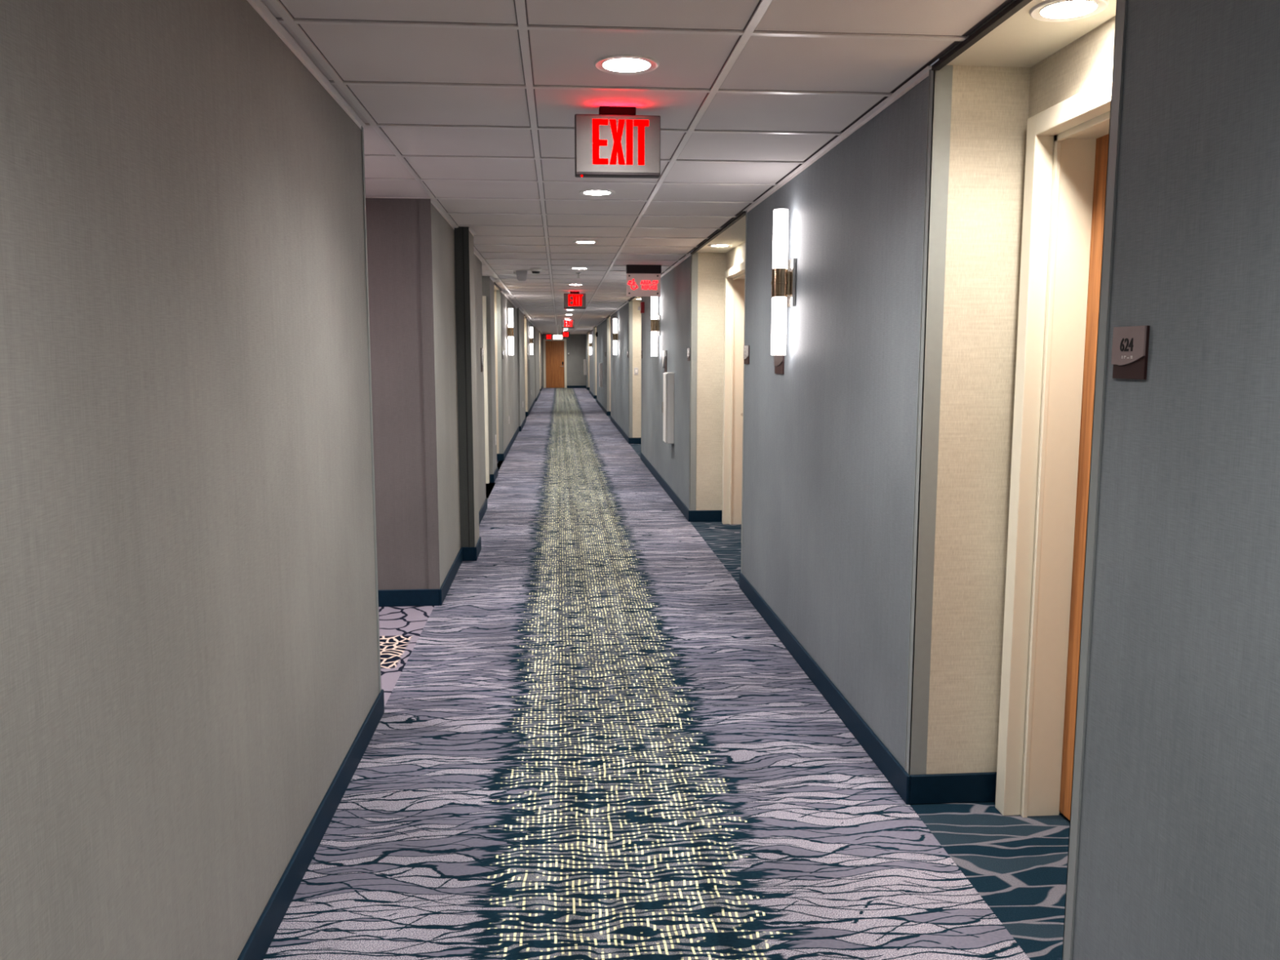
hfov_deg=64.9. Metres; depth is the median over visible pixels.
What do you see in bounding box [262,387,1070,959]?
floor
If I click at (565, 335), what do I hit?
exit sign
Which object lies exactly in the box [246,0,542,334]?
trim
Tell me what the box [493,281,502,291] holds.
trim
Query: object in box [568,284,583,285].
recessed light
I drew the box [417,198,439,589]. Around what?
guard
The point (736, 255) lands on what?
wall
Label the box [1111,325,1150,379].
room sign
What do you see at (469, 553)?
baseboard
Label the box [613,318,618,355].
wall sconce
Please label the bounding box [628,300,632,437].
guard
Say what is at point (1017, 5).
trim
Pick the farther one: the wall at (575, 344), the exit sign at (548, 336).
the wall at (575, 344)
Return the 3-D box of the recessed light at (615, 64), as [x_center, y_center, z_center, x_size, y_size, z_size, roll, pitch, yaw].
[-0.041,-1.259,3.054,0.198,0.006,0.198,-1,7,-4]
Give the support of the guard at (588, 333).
attached to the wall at (588, 333)
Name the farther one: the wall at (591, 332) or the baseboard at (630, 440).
the wall at (591, 332)
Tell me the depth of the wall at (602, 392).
26.58 m
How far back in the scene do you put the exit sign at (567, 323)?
24.77 m
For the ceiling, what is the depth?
3.42 m
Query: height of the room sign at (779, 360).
0.150 m
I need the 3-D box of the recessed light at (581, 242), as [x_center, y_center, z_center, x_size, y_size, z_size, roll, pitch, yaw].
[-0.426,-1.862,7.881,0.198,0.006,0.198,-1,7,-4]
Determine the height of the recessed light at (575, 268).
0.006 m
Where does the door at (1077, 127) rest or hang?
in the wall at (1086, 61)
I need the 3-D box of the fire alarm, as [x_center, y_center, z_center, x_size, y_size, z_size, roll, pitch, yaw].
[0.017,-2.326,13.581,0.084,0.144,0.120,-1,7,-4]
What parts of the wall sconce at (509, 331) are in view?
plate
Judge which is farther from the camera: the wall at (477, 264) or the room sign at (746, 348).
the wall at (477, 264)
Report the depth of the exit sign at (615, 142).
3.58 m
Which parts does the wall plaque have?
plate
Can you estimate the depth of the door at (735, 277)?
8.68 m
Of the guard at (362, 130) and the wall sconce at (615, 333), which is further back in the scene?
the wall sconce at (615, 333)
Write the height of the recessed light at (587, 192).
0.006 m
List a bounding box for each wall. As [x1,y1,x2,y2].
[0,0,378,959]
[365,198,461,590]
[453,226,479,547]
[474,253,485,511]
[481,275,497,477]
[493,289,525,453]
[524,317,539,411]
[539,332,542,389]
[542,333,586,387]
[585,333,589,386]
[589,328,596,395]
[596,317,610,411]
[610,300,640,437]
[641,252,726,510]
[725,241,745,465]
[742,0,1279,959]
[1020,15,1115,813]
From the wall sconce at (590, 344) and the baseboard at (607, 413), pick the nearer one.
the baseboard at (607, 413)
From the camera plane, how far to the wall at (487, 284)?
11.58 m
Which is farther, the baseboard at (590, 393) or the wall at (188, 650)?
the baseboard at (590, 393)
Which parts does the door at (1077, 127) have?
panel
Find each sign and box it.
[480,347,484,371]
[545,333,552,339]
[561,318,574,328]
[561,331,569,337]
[564,291,585,308]
[574,106,660,178]
[626,264,661,296]
[687,347,689,360]
[743,345,749,364]
[773,355,784,373]
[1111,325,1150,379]
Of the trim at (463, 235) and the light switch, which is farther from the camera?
the light switch
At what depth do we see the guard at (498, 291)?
13.89 m
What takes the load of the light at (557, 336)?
hanging from the ceiling
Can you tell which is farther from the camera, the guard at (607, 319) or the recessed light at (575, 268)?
the guard at (607, 319)
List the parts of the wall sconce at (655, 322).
plate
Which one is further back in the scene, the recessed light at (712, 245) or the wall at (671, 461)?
the wall at (671, 461)
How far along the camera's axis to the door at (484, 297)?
11.43 m
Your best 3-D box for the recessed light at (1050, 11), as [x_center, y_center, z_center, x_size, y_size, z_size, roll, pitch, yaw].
[1.083,-1.190,2.546,0.186,0.006,0.186,-1,7,-4]
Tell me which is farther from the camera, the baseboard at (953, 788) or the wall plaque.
the wall plaque
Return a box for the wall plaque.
[662,350,666,372]
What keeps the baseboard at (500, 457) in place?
attached to the wall at (509, 362)
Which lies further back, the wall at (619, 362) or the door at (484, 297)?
the wall at (619, 362)
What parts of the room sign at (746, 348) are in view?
plate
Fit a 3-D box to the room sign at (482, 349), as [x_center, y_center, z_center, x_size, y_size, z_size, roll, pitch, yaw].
[-1.460,-1.111,9.318,0.010,0.215,0.220,-1,7,-4]
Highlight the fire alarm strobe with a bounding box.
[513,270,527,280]
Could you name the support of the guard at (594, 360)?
attached to the wall at (591, 332)
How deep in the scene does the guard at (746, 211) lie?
6.24 m
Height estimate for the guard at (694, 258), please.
2.246 m
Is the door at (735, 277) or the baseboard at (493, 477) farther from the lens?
the baseboard at (493, 477)
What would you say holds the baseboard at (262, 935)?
attached to the wall at (188, 650)
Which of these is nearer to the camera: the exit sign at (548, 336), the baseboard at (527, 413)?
the baseboard at (527, 413)
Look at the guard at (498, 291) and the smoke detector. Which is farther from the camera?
the guard at (498, 291)
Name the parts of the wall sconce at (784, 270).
arm, plate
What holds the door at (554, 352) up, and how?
in the wall at (575, 344)
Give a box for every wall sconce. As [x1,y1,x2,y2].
[506,308,513,355]
[528,326,533,354]
[589,334,592,355]
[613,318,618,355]
[650,296,660,355]
[771,208,796,355]
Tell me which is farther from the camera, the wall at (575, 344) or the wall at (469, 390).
the wall at (575, 344)
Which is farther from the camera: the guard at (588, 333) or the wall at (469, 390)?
the guard at (588, 333)
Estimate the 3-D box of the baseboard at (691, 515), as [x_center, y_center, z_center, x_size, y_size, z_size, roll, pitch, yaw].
[0.374,-0.013,11.623,0.312,0.100,5.404,-1,7,-4]
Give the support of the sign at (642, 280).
hanging from the ceiling
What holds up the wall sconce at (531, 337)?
attached to the wall at (530, 385)
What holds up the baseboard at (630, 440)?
attached to the wall at (619, 362)
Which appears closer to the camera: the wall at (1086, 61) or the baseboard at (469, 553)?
the wall at (1086, 61)
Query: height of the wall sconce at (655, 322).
0.696 m
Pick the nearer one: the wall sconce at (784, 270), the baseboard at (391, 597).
the wall sconce at (784, 270)
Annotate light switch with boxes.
[634,367,638,374]
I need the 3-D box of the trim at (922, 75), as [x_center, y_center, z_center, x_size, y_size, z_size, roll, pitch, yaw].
[-0.467,-3.359,19.964,0.022,0.016,48.800,-1,7,-4]
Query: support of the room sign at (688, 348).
attached to the wall at (671, 461)
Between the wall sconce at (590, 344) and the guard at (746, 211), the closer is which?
the guard at (746, 211)
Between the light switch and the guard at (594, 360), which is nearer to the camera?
the light switch
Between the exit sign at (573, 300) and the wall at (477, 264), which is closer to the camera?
the wall at (477, 264)
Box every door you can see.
[482,295,489,483]
[542,338,566,387]
[721,261,745,524]
[995,76,1111,820]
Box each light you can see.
[552,324,562,339]
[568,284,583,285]
[569,266,589,269]
[573,240,598,244]
[578,189,615,195]
[594,54,658,74]
[708,244,731,247]
[1029,0,1108,22]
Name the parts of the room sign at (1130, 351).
plate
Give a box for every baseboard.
[237,688,384,959]
[377,546,462,606]
[462,497,487,560]
[489,466,497,483]
[497,417,525,461]
[525,398,535,415]
[566,385,585,387]
[589,390,596,398]
[596,399,610,415]
[610,416,640,444]
[640,452,721,521]
[738,572,996,804]
[994,773,996,801]
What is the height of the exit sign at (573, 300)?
0.246 m
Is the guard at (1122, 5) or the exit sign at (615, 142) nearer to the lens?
the guard at (1122, 5)
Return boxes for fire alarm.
[638,302,644,313]
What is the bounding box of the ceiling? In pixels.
[261,0,1116,333]
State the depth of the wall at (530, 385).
27.43 m
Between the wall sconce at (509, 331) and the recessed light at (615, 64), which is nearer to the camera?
the recessed light at (615, 64)
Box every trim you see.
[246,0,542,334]
[462,235,469,545]
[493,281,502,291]
[585,66,931,334]
[690,211,746,254]
[931,0,1032,70]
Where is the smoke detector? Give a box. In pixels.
[529,267,542,273]
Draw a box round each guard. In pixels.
[360,125,381,693]
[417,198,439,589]
[496,289,503,453]
[586,333,588,386]
[593,328,595,395]
[606,317,609,411]
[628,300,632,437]
[640,296,641,452]
[688,252,697,510]
[741,210,747,573]
[904,65,952,774]
[1062,0,1127,959]
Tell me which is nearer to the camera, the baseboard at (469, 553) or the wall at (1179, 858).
the wall at (1179, 858)
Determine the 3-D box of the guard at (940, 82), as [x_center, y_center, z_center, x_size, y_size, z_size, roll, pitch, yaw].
[0.915,-0.144,3.205,0.060,2.246,0.037,-1,7,-4]
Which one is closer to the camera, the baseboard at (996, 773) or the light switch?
the baseboard at (996, 773)
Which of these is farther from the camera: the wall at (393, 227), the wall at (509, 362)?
the wall at (509, 362)
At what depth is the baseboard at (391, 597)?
5.94 m
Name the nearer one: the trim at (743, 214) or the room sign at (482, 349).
the trim at (743, 214)
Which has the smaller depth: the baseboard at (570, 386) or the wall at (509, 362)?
the wall at (509, 362)
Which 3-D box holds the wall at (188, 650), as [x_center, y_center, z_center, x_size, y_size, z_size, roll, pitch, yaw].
[-0.868,0.314,-0.086,0.250,2.350,8.290,-1,7,-4]
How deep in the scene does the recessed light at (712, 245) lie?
8.07 m
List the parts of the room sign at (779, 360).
plate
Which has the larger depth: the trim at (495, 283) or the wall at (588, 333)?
the wall at (588, 333)
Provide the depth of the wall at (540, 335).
41.03 m
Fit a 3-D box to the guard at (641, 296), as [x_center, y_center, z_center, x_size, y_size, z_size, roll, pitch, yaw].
[0.045,-1.507,14.114,0.060,2.246,0.037,-1,7,-4]
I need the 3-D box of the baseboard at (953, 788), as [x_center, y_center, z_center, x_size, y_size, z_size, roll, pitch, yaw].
[0.911,0.829,4.882,0.312,0.100,3.134,-1,7,-4]

